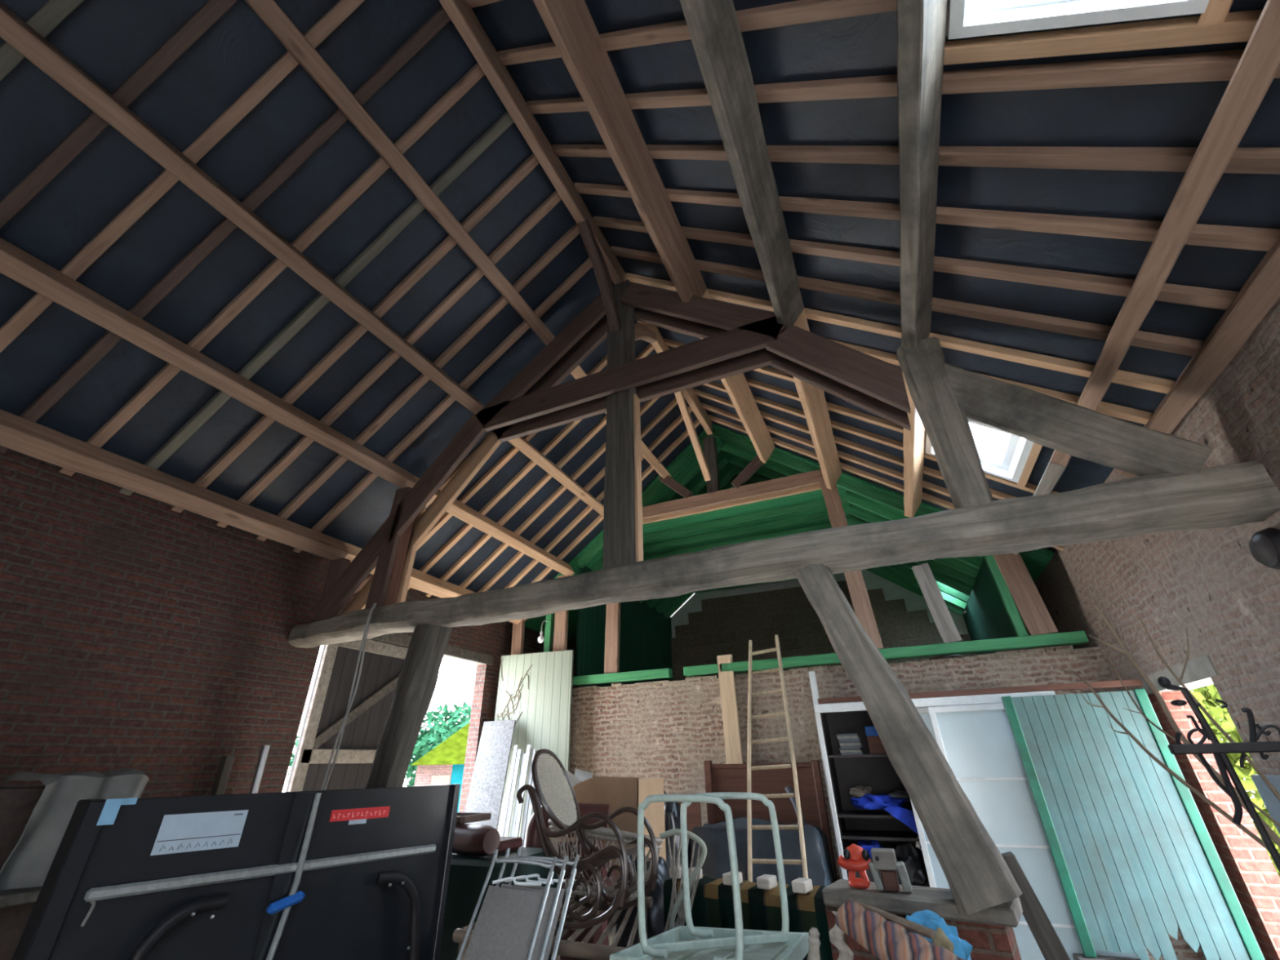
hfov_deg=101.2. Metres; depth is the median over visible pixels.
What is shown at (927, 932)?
pole
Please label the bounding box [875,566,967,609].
rafter
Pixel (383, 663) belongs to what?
barn door
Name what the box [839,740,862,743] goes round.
magazine
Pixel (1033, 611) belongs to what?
board
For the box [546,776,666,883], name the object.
cardboard box
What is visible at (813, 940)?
spindle
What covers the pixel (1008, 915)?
coping
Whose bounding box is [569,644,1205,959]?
wall
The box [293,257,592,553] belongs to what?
rafter
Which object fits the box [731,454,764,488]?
strut
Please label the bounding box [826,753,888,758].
shelf
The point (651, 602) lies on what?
rafter
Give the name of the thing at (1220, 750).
iron bracket
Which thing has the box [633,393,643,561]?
board
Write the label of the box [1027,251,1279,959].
wall
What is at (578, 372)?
purlin
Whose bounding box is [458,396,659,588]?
rafter
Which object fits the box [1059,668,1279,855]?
branch
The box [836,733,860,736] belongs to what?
magazine
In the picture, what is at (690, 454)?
rafter
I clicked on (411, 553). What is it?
post
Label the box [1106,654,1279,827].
branch
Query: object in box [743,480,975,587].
rafter
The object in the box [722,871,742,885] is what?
wood block
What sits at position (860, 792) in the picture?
bundle
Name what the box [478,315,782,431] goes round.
beam
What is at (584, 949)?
table
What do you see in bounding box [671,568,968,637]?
wall
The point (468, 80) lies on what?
rafter
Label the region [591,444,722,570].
rafter
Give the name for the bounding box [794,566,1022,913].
leaning post
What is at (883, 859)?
block
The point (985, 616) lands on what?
wall
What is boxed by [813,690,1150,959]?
wardrobe
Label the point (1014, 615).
stud
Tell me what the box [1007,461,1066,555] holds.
purlin
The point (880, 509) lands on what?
rafter
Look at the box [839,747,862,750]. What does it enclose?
magazine
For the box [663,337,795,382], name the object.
rafter
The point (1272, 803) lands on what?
meter box
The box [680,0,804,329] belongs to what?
purlin
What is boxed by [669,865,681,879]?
wood block
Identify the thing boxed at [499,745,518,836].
strip
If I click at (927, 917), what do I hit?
towel
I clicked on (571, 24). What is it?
purlin
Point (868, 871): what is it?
box
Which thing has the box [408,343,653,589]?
rafter
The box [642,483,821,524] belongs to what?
beam
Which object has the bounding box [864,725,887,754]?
storage box
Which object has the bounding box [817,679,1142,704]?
sliding rail
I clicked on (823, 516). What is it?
joist
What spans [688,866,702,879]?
wood block
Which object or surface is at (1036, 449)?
trimmer
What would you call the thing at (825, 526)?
joist
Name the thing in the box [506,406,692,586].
rafter
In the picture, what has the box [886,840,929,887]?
bag
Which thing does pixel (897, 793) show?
bundle
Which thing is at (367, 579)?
bracket
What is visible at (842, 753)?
magazine
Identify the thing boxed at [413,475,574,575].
purlin
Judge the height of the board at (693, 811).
1.360 m
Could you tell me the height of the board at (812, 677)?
2.580 m
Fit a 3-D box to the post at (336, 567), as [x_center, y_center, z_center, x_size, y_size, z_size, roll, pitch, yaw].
[-3.174,1.136,5.439,0.200,0.640,0.100,-14,-31,20]
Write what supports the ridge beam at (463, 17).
attached to the wall
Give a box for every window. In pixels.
[924,417,1034,483]
[946,0,1209,39]
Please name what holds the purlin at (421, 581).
on the post at (517, 635)
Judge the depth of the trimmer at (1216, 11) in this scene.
1.84 m
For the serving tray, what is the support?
on the bolster
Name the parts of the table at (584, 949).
leg, rail, leg, rail, leg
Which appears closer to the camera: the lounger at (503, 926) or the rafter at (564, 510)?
the lounger at (503, 926)
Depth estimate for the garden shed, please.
14.17 m
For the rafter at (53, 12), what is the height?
2.810 m
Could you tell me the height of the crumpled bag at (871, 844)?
0.136 m
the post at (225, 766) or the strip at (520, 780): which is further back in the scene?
the strip at (520, 780)
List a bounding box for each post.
[210,755,235,795]
[315,557,351,620]
[364,486,412,609]
[364,621,452,788]
[383,519,414,605]
[395,505,426,603]
[604,280,635,568]
[703,435,719,493]
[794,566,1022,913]
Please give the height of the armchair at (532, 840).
1.407 m
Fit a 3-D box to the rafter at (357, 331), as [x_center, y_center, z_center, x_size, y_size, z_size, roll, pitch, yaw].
[-2.466,-1.335,4.646,3.650,2.810,0.075,-13,-31,21]
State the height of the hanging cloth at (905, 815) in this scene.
0.282 m
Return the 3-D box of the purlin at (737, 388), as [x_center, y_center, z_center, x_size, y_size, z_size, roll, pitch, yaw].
[1.220,-1.069,6.426,0.239,0.280,3.233,-13,-31,21]
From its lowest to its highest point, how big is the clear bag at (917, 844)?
0.118 m
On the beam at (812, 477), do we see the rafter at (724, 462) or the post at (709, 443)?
the post at (709, 443)
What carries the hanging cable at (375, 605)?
hanging from the tie beam at (1214, 497)
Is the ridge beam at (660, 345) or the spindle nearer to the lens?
the spindle
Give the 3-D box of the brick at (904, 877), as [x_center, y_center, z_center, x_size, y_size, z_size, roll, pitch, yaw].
[1.430,2.149,2.846,0.055,0.128,0.090,-13,-31,21]
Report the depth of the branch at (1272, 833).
2.11 m
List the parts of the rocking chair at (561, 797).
post, frame, seat rail, arm, post, seat, seat rail, arm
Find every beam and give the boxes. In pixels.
[288,461,1279,647]
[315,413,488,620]
[439,0,623,284]
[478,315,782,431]
[496,347,781,442]
[572,667,672,686]
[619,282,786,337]
[623,271,712,435]
[642,469,823,519]
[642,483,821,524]
[683,630,1088,676]
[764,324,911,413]
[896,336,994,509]
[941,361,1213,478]
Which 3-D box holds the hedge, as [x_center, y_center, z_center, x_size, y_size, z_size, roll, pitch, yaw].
[9.917,4.718,8.675,2.774,4.308,8.240,-14,-31,22]
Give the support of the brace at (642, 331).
attached to the post at (620, 543)
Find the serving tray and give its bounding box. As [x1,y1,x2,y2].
[455,812,491,823]
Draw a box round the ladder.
[746,635,808,882]
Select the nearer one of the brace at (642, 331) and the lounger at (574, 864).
the lounger at (574, 864)
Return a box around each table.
[11,783,460,959]
[452,891,653,959]
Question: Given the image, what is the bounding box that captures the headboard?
[703,760,837,880]
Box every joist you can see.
[642,497,847,541]
[643,511,850,552]
[651,522,851,559]
[696,568,863,593]
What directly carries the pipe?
on the floor
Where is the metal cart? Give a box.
[609,791,808,959]
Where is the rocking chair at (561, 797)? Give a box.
[516,748,658,929]
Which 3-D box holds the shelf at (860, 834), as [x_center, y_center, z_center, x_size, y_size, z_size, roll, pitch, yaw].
[2.455,3.354,4.957,1.020,0.022,0.570,-13,-31,21]
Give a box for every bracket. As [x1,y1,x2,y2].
[354,573,373,593]
[1157,676,1279,872]
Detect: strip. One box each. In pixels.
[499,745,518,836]
[503,749,521,836]
[510,753,525,836]
[514,744,531,836]
[520,748,536,847]
[523,780,534,847]
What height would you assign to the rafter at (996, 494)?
2.902 m
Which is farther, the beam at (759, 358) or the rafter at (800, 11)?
the beam at (759, 358)
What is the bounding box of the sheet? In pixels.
[0,768,149,890]
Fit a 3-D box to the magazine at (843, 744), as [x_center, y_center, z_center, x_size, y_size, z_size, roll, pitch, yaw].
[2.158,2.699,5.364,0.201,0.019,0.281,-13,-31,21]
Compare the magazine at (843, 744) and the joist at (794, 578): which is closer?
the magazine at (843, 744)
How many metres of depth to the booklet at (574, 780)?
5.17 m
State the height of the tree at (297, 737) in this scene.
4.360 m
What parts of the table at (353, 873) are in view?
edge rail, leg, rail, brace rod, leg, edge rail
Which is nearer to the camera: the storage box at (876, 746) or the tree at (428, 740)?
the storage box at (876, 746)
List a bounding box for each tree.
[286,724,302,782]
[405,701,471,786]
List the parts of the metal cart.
leg, panel, leg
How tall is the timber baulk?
0.345 m
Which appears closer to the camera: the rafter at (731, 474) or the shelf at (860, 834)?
the shelf at (860, 834)
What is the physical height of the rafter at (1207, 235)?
2.902 m
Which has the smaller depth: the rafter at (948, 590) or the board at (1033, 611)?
the board at (1033, 611)
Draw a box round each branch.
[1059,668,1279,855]
[1088,604,1279,848]
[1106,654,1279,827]
[1139,617,1279,801]
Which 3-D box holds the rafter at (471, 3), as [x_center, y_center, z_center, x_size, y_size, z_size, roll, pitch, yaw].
[-0.052,-2.824,2.832,2.600,2.007,0.070,-13,-31,21]
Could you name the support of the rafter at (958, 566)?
attached to the ceiling at (1035, 559)
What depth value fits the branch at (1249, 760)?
2.16 m
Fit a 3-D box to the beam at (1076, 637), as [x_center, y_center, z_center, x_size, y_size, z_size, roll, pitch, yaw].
[2.559,2.054,6.111,4.320,0.110,0.140,-13,-31,21]
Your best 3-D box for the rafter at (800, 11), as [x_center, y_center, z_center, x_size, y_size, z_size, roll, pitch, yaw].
[0.104,-2.662,3.138,2.600,2.007,0.075,-13,-31,21]
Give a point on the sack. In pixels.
(672, 809)
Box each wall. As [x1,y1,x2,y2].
[0,448,576,812]
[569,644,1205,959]
[574,565,672,687]
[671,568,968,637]
[671,580,975,680]
[825,905,1021,959]
[962,556,1033,654]
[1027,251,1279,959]
[1147,689,1279,959]
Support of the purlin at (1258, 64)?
attached to the wall
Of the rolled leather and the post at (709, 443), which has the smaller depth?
the rolled leather
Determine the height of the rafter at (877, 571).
2.569 m
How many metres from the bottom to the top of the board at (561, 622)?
1.680 m
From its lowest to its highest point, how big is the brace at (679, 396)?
0.861 m
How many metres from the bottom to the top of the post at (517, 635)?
1.138 m
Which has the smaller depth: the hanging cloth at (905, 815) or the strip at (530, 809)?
the hanging cloth at (905, 815)
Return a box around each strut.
[339,428,502,616]
[658,475,693,497]
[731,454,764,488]
[770,355,910,430]
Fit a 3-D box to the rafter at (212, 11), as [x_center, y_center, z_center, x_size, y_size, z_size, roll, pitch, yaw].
[-3.237,-2.138,3.136,3.650,2.810,0.075,-13,-31,21]
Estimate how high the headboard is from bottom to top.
1.680 m
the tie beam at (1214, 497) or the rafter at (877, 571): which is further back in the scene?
the rafter at (877, 571)
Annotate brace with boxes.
[577,220,621,332]
[635,322,657,343]
[674,391,711,480]
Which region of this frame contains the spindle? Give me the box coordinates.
[807,927,820,959]
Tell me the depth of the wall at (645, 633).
9.68 m
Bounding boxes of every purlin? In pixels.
[0,1,484,415]
[0,237,416,488]
[0,408,347,559]
[244,0,555,345]
[343,542,527,624]
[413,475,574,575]
[507,436,604,517]
[533,0,707,302]
[570,365,671,478]
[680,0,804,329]
[700,288,774,462]
[793,308,841,489]
[895,0,948,348]
[902,333,930,515]
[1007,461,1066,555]
[1049,0,1279,466]
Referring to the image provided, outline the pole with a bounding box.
[848,897,936,940]
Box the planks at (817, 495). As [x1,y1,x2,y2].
[642,485,863,568]
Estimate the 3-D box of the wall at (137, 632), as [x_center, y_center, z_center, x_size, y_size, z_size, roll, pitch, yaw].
[-3.446,2.583,5.107,0.180,3.749,14.800,-13,-31,21]
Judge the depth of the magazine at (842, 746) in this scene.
5.24 m
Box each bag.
[857,840,885,858]
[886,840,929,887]
[915,836,921,850]
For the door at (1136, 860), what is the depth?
3.96 m
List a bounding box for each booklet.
[565,769,582,786]
[573,768,592,782]
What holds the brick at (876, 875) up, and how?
on the coping
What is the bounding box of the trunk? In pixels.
[691,817,835,886]
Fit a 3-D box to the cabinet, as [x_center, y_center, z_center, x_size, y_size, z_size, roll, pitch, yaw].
[-3.675,2.435,2.570,1.140,1.600,1.200,-13,-31,21]
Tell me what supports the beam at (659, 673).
on the wall at (667, 730)
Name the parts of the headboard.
post, rail, panel, post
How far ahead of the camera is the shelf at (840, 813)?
5.01 m
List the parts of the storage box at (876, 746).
lid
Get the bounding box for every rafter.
[0,0,84,80]
[0,0,238,229]
[0,0,364,352]
[0,6,451,453]
[58,62,484,475]
[119,111,514,495]
[171,153,538,512]
[216,190,561,528]
[257,222,579,541]
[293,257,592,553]
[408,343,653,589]
[416,355,606,551]
[426,416,605,597]
[426,449,475,507]
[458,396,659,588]
[465,0,502,8]
[477,397,677,593]
[497,0,895,65]
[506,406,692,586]
[526,49,1279,114]
[531,418,700,582]
[551,144,1279,173]
[573,182,1279,251]
[576,433,713,568]
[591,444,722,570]
[593,216,1239,310]
[610,245,1204,356]
[626,272,1176,394]
[643,457,729,546]
[643,469,737,560]
[646,595,663,608]
[655,595,677,613]
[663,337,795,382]
[663,593,693,618]
[693,388,1020,501]
[701,402,950,497]
[702,382,1057,493]
[707,413,1063,551]
[713,428,933,514]
[721,442,983,558]
[728,455,982,568]
[736,467,979,578]
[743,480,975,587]
[745,377,902,432]
[828,338,1153,424]
[863,567,964,615]
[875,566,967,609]
[888,564,969,602]
[902,564,973,595]
[944,9,1261,65]
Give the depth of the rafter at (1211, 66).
2.35 m
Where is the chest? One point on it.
(468, 874)
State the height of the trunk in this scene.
1.147 m
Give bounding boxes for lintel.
[314,613,493,665]
[1138,654,1218,694]
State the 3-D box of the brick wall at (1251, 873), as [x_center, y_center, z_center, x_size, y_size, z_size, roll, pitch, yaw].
[4.401,2.688,3.865,0.200,2.100,0.240,-13,-31,21]
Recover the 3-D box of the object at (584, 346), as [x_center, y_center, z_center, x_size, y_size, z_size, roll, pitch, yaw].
[-0.918,-1.145,5.723,1.600,1.301,0.060,-13,-31,21]
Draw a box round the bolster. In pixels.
[452,823,522,857]
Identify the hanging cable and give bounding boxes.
[320,603,377,790]
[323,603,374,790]
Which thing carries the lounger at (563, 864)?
on the floor
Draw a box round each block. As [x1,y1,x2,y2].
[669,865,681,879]
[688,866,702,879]
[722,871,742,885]
[756,874,777,889]
[791,877,813,893]
[871,848,897,871]
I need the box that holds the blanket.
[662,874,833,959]
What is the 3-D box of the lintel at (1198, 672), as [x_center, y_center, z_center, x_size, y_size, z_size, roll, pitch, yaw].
[4.161,1.484,3.975,0.210,0.130,1.290,-13,-31,21]
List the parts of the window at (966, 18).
sash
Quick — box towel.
[908,908,973,959]
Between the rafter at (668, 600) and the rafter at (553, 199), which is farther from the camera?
the rafter at (668, 600)
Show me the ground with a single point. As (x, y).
(404, 784)
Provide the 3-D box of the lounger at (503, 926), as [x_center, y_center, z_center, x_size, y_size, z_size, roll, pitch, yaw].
[-0.712,2.320,2.096,0.316,1.305,0.964,-9,-30,15]
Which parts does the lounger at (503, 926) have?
leg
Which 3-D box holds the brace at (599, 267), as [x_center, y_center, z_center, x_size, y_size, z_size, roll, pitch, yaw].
[-0.391,-1.993,5.206,0.110,0.798,0.868,-12,-30,19]
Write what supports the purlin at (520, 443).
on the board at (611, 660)
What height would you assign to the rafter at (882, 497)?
2.569 m
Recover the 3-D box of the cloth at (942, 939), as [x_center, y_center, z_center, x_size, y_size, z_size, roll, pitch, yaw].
[1.192,1.833,2.070,0.068,0.111,0.093,-13,-31,21]
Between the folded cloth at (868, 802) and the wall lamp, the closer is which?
the wall lamp
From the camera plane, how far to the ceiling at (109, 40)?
4.02 m
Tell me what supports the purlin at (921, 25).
attached to the wall
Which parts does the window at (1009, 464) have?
sash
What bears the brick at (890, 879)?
on the coping
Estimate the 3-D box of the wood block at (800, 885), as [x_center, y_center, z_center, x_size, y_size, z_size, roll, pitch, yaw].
[0.941,2.353,3.049,0.080,0.055,0.120,-20,-34,31]
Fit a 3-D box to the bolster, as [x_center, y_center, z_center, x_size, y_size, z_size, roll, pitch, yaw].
[-1.283,2.868,4.222,0.603,0.203,0.603,-13,-31,21]
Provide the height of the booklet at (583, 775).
0.196 m
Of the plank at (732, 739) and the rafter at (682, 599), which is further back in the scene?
the rafter at (682, 599)
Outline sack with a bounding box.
[663,790,691,868]
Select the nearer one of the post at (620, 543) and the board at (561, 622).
the post at (620, 543)
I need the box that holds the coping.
[820,879,1024,928]
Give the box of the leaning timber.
[1000,852,1069,959]
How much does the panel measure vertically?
2.227 m
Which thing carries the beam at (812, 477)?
attached to the board at (859, 594)
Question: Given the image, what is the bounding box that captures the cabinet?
[0,786,44,959]
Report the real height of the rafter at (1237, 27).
1.036 m
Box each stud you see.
[543,614,554,652]
[982,553,1028,636]
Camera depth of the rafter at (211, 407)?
4.32 m
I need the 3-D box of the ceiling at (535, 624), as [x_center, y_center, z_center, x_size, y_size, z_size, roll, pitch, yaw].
[0.413,1.592,10.229,3.610,2.806,4.230,-13,-31,21]
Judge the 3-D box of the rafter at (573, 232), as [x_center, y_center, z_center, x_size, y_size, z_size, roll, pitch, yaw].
[-2.158,-1.014,5.250,3.650,2.810,0.075,-13,-31,21]
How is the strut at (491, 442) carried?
on the tie beam at (1214, 497)
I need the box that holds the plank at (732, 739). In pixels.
[716,654,743,764]
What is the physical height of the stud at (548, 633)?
1.480 m
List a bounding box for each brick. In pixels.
[868,860,884,891]
[880,870,899,892]
[896,861,911,893]
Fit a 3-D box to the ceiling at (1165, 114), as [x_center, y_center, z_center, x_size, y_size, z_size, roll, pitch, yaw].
[1.829,-1.345,4.440,4.300,3.352,15.500,-13,-31,21]
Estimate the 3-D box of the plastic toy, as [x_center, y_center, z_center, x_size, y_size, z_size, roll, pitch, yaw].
[1.223,2.183,2.975,0.195,0.207,0.102,-13,-31,21]
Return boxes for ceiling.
[0,0,704,617]
[471,0,1279,553]
[524,427,737,644]
[711,423,1053,582]
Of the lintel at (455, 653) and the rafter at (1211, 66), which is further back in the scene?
the lintel at (455, 653)
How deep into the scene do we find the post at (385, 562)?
5.16 m
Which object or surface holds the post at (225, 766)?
on the floor
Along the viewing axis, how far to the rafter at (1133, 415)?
3.78 m
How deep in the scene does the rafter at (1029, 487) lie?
5.95 m
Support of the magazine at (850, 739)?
on the magazine at (846, 741)
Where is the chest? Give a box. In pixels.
[438,847,557,959]
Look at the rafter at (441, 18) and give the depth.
3.72 m
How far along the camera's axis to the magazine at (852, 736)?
5.30 m
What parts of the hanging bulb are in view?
glass bulb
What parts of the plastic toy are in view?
leg, arm, leg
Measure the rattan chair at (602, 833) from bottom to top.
0.619 m
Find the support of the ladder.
on the floor
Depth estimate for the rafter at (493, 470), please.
6.43 m
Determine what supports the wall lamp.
attached to the wall at (1209, 583)
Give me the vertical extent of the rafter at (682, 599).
1.972 m
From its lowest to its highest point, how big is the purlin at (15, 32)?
0.231 m
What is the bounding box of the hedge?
[1189,684,1279,877]
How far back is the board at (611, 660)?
7.47 m
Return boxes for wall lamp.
[1248,527,1279,569]
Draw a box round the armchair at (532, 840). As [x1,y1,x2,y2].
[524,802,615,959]
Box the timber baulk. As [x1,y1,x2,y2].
[1071,952,1140,959]
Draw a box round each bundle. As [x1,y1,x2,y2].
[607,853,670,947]
[848,786,871,797]
[887,789,911,801]
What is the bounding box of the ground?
[282,777,1254,821]
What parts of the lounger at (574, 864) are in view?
leg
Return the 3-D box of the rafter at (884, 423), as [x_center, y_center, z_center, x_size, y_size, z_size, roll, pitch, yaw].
[1.662,-1.040,6.189,2.600,2.007,0.070,-13,-31,21]
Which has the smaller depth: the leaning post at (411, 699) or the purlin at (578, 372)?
the leaning post at (411, 699)
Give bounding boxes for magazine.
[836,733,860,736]
[836,735,861,738]
[838,737,860,741]
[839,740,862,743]
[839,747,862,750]
[840,742,862,745]
[840,745,864,747]
[840,750,862,752]
[840,752,862,755]
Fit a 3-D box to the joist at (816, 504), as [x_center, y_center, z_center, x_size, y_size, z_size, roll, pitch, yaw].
[1.422,0.648,8.259,3.480,0.120,0.050,-13,-31,21]
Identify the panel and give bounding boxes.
[464,720,515,830]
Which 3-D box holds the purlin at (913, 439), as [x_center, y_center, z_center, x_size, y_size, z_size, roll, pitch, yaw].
[2.739,-0.333,5.257,0.233,0.262,3.234,-13,-31,21]
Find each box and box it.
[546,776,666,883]
[855,858,899,884]
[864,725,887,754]
[1250,774,1279,834]
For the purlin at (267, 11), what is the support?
attached to the wall
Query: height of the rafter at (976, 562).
2.569 m
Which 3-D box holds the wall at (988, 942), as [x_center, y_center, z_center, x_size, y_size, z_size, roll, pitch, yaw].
[1.040,2.864,2.853,1.920,0.945,0.240,-20,-34,31]
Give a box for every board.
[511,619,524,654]
[552,575,568,651]
[604,603,620,673]
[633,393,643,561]
[677,793,701,839]
[808,671,842,879]
[819,472,884,648]
[911,563,961,643]
[991,551,1057,635]
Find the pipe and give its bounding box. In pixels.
[248,745,270,793]
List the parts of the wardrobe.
panel, panel, rail, sliding door, head rail, rail, sliding door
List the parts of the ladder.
rail, rail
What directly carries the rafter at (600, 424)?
attached to the ceiling at (109, 40)
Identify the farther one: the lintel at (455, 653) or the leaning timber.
the lintel at (455, 653)
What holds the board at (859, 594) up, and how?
on the beam at (1076, 637)
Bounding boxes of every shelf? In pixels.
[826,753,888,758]
[836,809,896,818]
[840,829,919,841]
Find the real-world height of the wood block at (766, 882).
0.055 m
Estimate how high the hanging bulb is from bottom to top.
0.377 m
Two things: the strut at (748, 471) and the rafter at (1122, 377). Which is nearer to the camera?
the rafter at (1122, 377)
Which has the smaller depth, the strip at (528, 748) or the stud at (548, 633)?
the strip at (528, 748)
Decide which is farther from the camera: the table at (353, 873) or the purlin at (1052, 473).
the purlin at (1052, 473)
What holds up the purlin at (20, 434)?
attached to the wall
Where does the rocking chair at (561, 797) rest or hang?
on the table at (584, 949)
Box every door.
[284,638,408,791]
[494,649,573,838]
[1000,688,1264,959]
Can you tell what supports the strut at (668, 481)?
attached to the beam at (812, 477)
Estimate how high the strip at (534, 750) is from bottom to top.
1.857 m
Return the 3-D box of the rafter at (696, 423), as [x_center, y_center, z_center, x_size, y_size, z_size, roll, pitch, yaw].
[-0.615,0.592,8.272,3.650,2.810,0.070,-13,-31,21]
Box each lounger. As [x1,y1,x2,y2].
[456,848,557,959]
[495,848,568,959]
[507,847,579,959]
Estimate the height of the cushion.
0.227 m
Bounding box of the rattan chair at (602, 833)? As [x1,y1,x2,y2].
[547,818,706,932]
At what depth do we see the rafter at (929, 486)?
6.67 m
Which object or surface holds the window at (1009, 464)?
attached to the ceiling at (1165, 114)
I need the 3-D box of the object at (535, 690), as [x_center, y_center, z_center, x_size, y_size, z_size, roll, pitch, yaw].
[-1.480,3.905,6.971,1.270,3.130,0.090,-13,-31,21]
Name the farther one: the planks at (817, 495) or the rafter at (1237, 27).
the planks at (817, 495)
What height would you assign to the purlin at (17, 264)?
0.232 m
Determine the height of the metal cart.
0.664 m
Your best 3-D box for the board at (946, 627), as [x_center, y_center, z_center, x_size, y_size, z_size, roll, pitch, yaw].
[3.393,1.407,6.029,0.288,0.931,0.070,-13,-31,21]
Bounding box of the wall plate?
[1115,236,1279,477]
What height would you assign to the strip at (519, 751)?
1.857 m
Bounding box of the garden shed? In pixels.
[411,722,469,812]
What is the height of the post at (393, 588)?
1.222 m
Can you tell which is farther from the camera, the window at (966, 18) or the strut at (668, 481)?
the strut at (668, 481)
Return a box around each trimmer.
[1016,441,1043,487]
[1196,0,1233,28]
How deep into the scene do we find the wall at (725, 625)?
10.85 m
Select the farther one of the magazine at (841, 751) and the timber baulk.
the magazine at (841, 751)
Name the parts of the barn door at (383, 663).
rail, rail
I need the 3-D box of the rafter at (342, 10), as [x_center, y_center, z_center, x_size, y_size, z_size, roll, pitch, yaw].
[-3.083,-1.977,3.438,3.650,2.810,0.075,-13,-31,21]
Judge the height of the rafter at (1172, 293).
2.902 m
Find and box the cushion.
[835,901,964,959]
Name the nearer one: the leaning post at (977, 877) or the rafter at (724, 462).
the leaning post at (977, 877)
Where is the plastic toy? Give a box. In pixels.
[837,843,871,888]
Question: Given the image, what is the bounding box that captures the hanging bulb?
[537,620,548,643]
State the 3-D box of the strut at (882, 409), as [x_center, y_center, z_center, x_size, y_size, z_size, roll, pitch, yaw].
[1.572,-0.750,4.242,0.910,1.062,0.060,-13,-31,21]
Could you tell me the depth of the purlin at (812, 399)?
5.87 m
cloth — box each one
[828,911,853,959]
[851,793,906,809]
[884,803,918,834]
[933,928,951,951]
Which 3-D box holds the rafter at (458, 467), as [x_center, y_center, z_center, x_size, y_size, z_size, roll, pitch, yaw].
[-1.694,-0.531,6.159,3.650,2.810,0.070,-13,-31,21]
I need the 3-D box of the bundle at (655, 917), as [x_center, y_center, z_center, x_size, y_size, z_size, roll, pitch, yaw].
[0.073,3.261,3.834,0.662,0.946,0.425,-13,-31,21]
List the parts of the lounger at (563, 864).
leg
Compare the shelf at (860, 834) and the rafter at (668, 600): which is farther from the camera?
the rafter at (668, 600)
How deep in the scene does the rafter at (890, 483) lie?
6.89 m
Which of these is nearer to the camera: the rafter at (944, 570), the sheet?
the sheet

